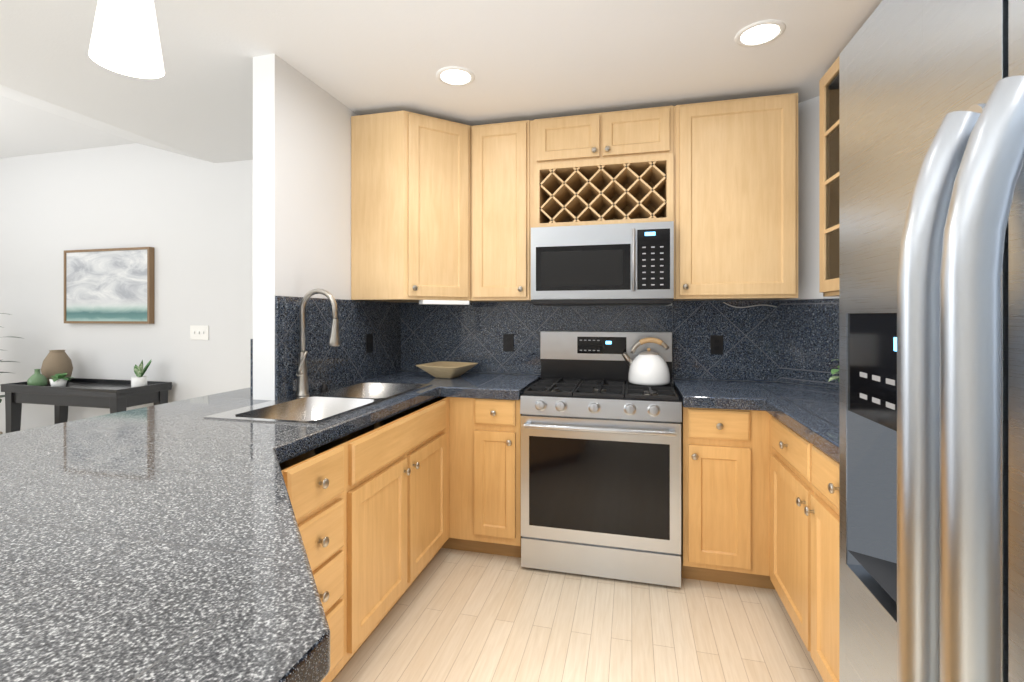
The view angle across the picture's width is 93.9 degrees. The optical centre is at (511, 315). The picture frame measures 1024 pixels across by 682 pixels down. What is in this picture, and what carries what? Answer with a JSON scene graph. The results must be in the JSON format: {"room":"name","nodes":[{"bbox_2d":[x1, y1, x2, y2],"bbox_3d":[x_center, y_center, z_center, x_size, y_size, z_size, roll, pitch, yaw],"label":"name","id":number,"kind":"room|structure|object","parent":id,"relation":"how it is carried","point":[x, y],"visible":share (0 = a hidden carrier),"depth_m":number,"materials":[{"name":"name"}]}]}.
{"room":"kitchen","nodes":[
{"label":"kitchen","id":0,"kind":"room"},
{"bbox_2d":[253,54,398,399],"bbox_3d":[-1.008,0.061,2.834,0.120,2.550,1.240,0,0,14],"label":"wall","id":1,"kind":"structure","parent":0,"point":[301,185],"depth_m":2.34,"materials":[{"name":"white paint"}]},
{"bbox_2d":[0,143,766,433],"bbox_3d":[-2.092,-0.164,3.821,7.620,3.000,0.150,0,0,14],"label":"wall","id":2,"kind":"structure","parent":0,"point":[189,219],"depth_m":4.01,"materials":[{"name":"white paint"}]},
{"bbox_2d":[64,247,153,323],"bbox_3d":[-3.416,-0.249,4.048,0.940,0.630,0.045,0,0,14],"label":"picture frame","id":3,"kind":"object","parent":2,"relation":"attached to","point":[110,286],"visible":1,"depth_m":4.02,"materials":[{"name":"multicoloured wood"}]},
{"bbox_2d":[190,325,208,339],"bbox_3d":[-2.510,0.136,3.838,0.180,0.116,0.014,0,0,14],"label":"switch plate","id":4,"kind":"object","parent":2,"relation":"attached to","point":[199,332],"visible":1,"depth_m":3.84,"materials":[{"name":"white plastic"}]},
{"bbox_2d":[351,110,474,302],"bbox_3d":[-0.564,-0.634,3.041,0.637,1.080,0.617,0,0,14],"label":"upper cabinet","id":5,"kind":"object","parent":2,"relation":"attached to","point":[442,209],"depth_m":2.79,"materials":[{"name":"brown wood"}]},
{"bbox_2d":[419,300,468,304],"bbox_3d":[-0.407,-0.080,2.890,0.300,0.025,0.070,0,0,-31],"label":"under-cabinet light","id":6,"kind":"object","parent":5,"relation":"attached to","point":[445,302],"visible":1,"depth_m":2.86,"materials":[{"name":"white plastic"}]},
{"bbox_2d":[471,119,534,301],"bbox_3d":[-0.031,-0.634,3.055,0.384,1.080,0.332,0,0,14],"label":"upper cabinet","id":7,"kind":"object","parent":2,"relation":"attached to","point":[502,154],"depth_m":2.90,"materials":[{"name":"brown wood"}]},
{"bbox_2d":[250,296,838,399],"bbox_3d":[0.253,0.148,2.075,2.962,0.481,2.098,0,0,14],"label":"backsplash","id":8,"kind":"structure","parent":2,"relation":"attached to","point":[792,341],"depth_m":2.91,"materials":[{"name":"stone"}]},
{"bbox_2d":[366,334,372,352],"bbox_3d":[-0.888,0.171,2.990,0.008,0.116,0.072,0,0,14],"label":"electrical outlet","id":9,"kind":"object","parent":8,"relation":"attached to","point":[369,342],"visible":1,"depth_m":2.98,"materials":[{"name":"black plastic"}]},
{"bbox_2d":[503,334,513,350],"bbox_3d":[-0.024,0.181,3.208,0.072,0.116,0.008,0,0,14],"label":"electrical outlet","id":10,"kind":"object","parent":8,"relation":"attached to","point":[508,342],"visible":1,"depth_m":3.21,"materials":[{"name":"black plastic"}]},
{"bbox_2d":[710,335,722,354],"bbox_3d":[1.238,0.176,2.894,0.072,0.116,0.008,0,0,14],"label":"electrical outlet","id":11,"kind":"object","parent":8,"relation":"attached to","point":[716,344],"visible":1,"depth_m":2.89,"materials":[{"name":"black plastic"}]},
{"bbox_2d":[535,113,602,226],"bbox_3d":[0.353,-0.634,2.959,0.408,1.080,0.332,0,0,14],"label":"upper cabinet","id":12,"kind":"object","parent":2,"relation":"attached to","point":[568,149],"depth_m":2.82,"materials":[{"name":"brown wood"}]},
{"bbox_2d":[603,105,678,300],"bbox_3d":[0.746,-0.634,2.861,0.401,1.080,0.332,0,0,14],"label":"upper cabinet","id":13,"kind":"object","parent":2,"relation":"attached to","point":[641,146],"depth_m":2.71,"materials":[{"name":"brown wood"}]},
{"bbox_2d":[531,221,673,305],"bbox_3d":[0.531,-0.286,2.837,0.782,0.443,0.456,0,0,14],"label":"microwave","id":14,"kind":"object","parent":13,"relation":"attached to","point":[627,264],"visible":1,"depth_m":2.66,"materials":[{"name":"silver metal"}]},
{"bbox_2d":[679,93,797,300],"bbox_3d":[1.242,-0.634,2.738,0.621,1.080,0.332,0,0,14],"label":"upper cabinet","id":15,"kind":"object","parent":2,"relation":"attached to","point":[738,158],"depth_m":2.58,"materials":[{"name":"brown wood"}]},
{"bbox_2d":[723,302,776,307],"bbox_3d":[1.408,-0.065,2.836,0.293,0.039,0.027,0,0,14],"label":"cord","id":16,"kind":"object","parent":15,"relation":"attached to","point":[749,306],"visible":0.94,"depth_m":2.82,"materials":[{"name":"grey plastic"}]},
{"bbox_2d":[0,0,881,162],"bbox_3d":[-2.517,-1.389,1.041,8.140,0.350,5.750,0,0,14],"label":"ceiling","id":17,"kind":"structure","parent":0,"point":[523,60],"depth_m":2.28,"materials":[{"name":"white paint"}]},
{"bbox_2d":[89,0,164,78],"bbox_3d":[-1.112,-0.971,1.386,0.172,0.484,0.172,0,0,14],"label":"pendant light","id":18,"kind":"object","parent":17,"relation":"hanging from","point":[125,39],"visible":1,"depth_m":1.35,"materials":[{"name":"white glass"}]},
{"bbox_2d":[436,66,474,85],"bbox_3d":[-0.285,-1.210,2.427,0.196,0.007,0.196,0,0,14],"label":"recessed light","id":19,"kind":"object","parent":17,"relation":"in","point":[455,76],"visible":1,"depth_m":2.42,"materials":[{"name":"white"}]},
{"bbox_2d":[735,20,785,46],"bbox_3d":[1.066,-1.210,2.059,0.196,0.007,0.196,0,0,14],"label":"recessed light","id":20,"kind":"object","parent":17,"relation":"in","point":[759,33],"visible":1,"depth_m":2.05,"materials":[{"name":"white"}]},
{"bbox_2d":[333,548,823,681],"bbox_3d":[-2.282,1.366,1.034,8.600,0.060,5.850,0,0,14],"label":"floor","id":21,"kind":"structure","parent":0,"point":[453,615],"depth_m":2.02,"materials":[{"name":"brown wood"}]},
{"bbox_2d":[0,313,20,433],"bbox_3d":[-4.356,0.608,3.897,0.620,1.457,0.580,0,0,14],"label":"floor plant","id":22,"kind":"object","parent":21,"relation":"on","point":[1,396],"visible":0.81,"depth_m":4.00,"materials":[{"name":"green plant"}]},
{"bbox_2d":[1,378,171,432],"bbox_3d":[-3.345,0.933,3.775,1.203,0.805,0.430,0,0,14],"label":"console table","id":23,"kind":"object","parent":21,"relation":"on","point":[114,396],"visible":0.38,"depth_m":3.66,"materials":[{"name":"black paint"}]},
{"bbox_2d":[27,369,46,385],"bbox_3d":[-3.734,0.490,3.766,0.112,0.140,0.112,0,0,14],"label":"bottle","id":24,"kind":"object","parent":23,"relation":"on","point":[37,378],"visible":0.75,"depth_m":3.74,"materials":[{"name":"green ceramic"}]},
{"bbox_2d":[41,350,72,383],"bbox_3d":[-3.767,0.422,3.965,0.196,0.275,0.196,0,0,14],"label":"wicker vase","id":25,"kind":"object","parent":23,"relation":"on","point":[56,362],"visible":0.77,"depth_m":3.91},
{"bbox_2d":[44,373,73,386],"bbox_3d":[-3.496,0.505,3.706,0.178,0.111,0.157,0,0,14],"label":"potted plant","id":26,"kind":"object","parent":23,"relation":"on","point":[58,380],"visible":0.92,"depth_m":3.68,"materials":[{"name":"white ceramic"}]},
{"bbox_2d":[131,359,151,387],"bbox_3d":[-2.853,0.445,3.700,0.150,0.229,0.148,0,0,14],"label":"potted plant","id":27,"kind":"object","parent":23,"relation":"on","point":[138,379],"visible":0.81,"depth_m":3.66,"materials":[{"name":"white ceramic"}]},
{"bbox_2d":[282,397,521,681],"bbox_3d":[-0.639,0.892,1.602,1.187,0.887,3.447,0,0,14],"label":"base cabinet","id":28,"kind":"object","parent":21,"relation":"on","point":[385,514],"depth_m":2.07,"materials":[{"name":"brown wood"}]},
{"bbox_2d":[0,371,838,681],"bbox_3d":[-0.085,0.419,1.310,3.249,0.056,3.749,0,0,14],"label":"countertop","id":29,"kind":"structure","parent":28,"relation":"on","point":[160,543],"depth_m":0.86,"materials":[{"name":"stone"}]},
{"bbox_2d":[203,381,431,470],"bbox_3d":[-0.813,0.485,2.263,0.495,0.200,1.025,0,0,14],"label":"sink","id":30,"kind":"object","parent":29,"relation":"in","point":[316,407],"visible":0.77,"depth_m":2.23,"materials":[{"name":"silver metal"}]},
{"bbox_2d":[296,289,339,395],"bbox_3d":[-0.918,0.127,2.359,0.231,0.515,0.238,0,0,14],"label":"faucet","id":31,"kind":"object","parent":29,"relation":"on","point":[302,377],"visible":1,"depth_m":2.30,"materials":[{"name":"silver metal"}]},
{"bbox_2d":[416,361,477,377],"bbox_3d":[-0.409,0.349,3.046,0.310,0.082,0.310,0,0,24],"label":"bowl","id":32,"kind":"object","parent":29,"relation":"on","point":[443,369],"visible":1,"depth_m":2.98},
{"bbox_2d":[828,359,838,381],"bbox_3d":[1.493,0.282,2.012,0.296,0.216,0.303,0,0,14],"label":"potted plant","id":33,"kind":"object","parent":29,"relation":"on","point":[833,371],"visible":0.1,"depth_m":2.04,"materials":[{"name":"green plant"}]},
{"bbox_2d":[520,331,681,586],"bbox_3d":[0.505,0.719,2.702,0.800,1.235,0.724,0,0,14],"label":"stove","id":34,"kind":"object","parent":21,"relation":"on","point":[600,465],"visible":1,"depth_m":2.43,"materials":[{"name":"silver metal"}]},
{"bbox_2d":[622,337,669,385],"bbox_3d":[0.770,0.256,2.760,0.269,0.263,0.232,0,0,14],"label":"kettle","id":35,"kind":"object","parent":34,"relation":"on","point":[648,367],"visible":0.98,"depth_m":2.68,"materials":[{"name":"white metal"}]},
{"bbox_2d":[680,405,753,586],"bbox_3d":[1.101,0.892,2.621,0.371,0.887,0.627,0,0,14],"label":"base cabinet","id":36,"kind":"object","parent":21,"relation":"on","point":[717,445],"depth_m":2.32,"materials":[{"name":"brown wood"}]},
{"bbox_2d":[754,410,838,681],"bbox_3d":[1.379,0.892,1.784,0.634,0.887,2.117,0,0,14],"label":"base cabinet","id":37,"kind":"object","parent":21,"relation":"on","point":[796,484],"depth_m":1.81,"materials":[{"name":"brown wood"}]},
{"bbox_2d":[839,0,1023,681],"bbox_3d":[0.817,0.425,0.339,0.851,1.822,0.920,0,0,14],"label":"refrigerator","id":38,"kind":"object","parent":21,"relation":"on","point":[931,340],"visible":1,"depth_m":0.51,"materials":[{"name":"grey metal"}]},
{"bbox_2d":[783,96,838,388],"bbox_3d":[1.812,0.036,2.656,0.520,2.600,0.520,0,0,14],"label":"wall","id":39,"kind":"structure","parent":0,"point":[808,199],"depth_m":2.69,"materials":[{"name":"white paint"}]},
{"bbox_2d":[819,57,838,296],"bbox_3d":[1.539,-0.634,1.793,0.327,1.080,1.087,0,0,14],"label":"upper cabinet","id":40,"kind":"object","parent":39,"relation":"attached to","point":[829,183],"visible":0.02,"depth_m":2.20,"materials":[{"name":"brown wood"}]}
]}

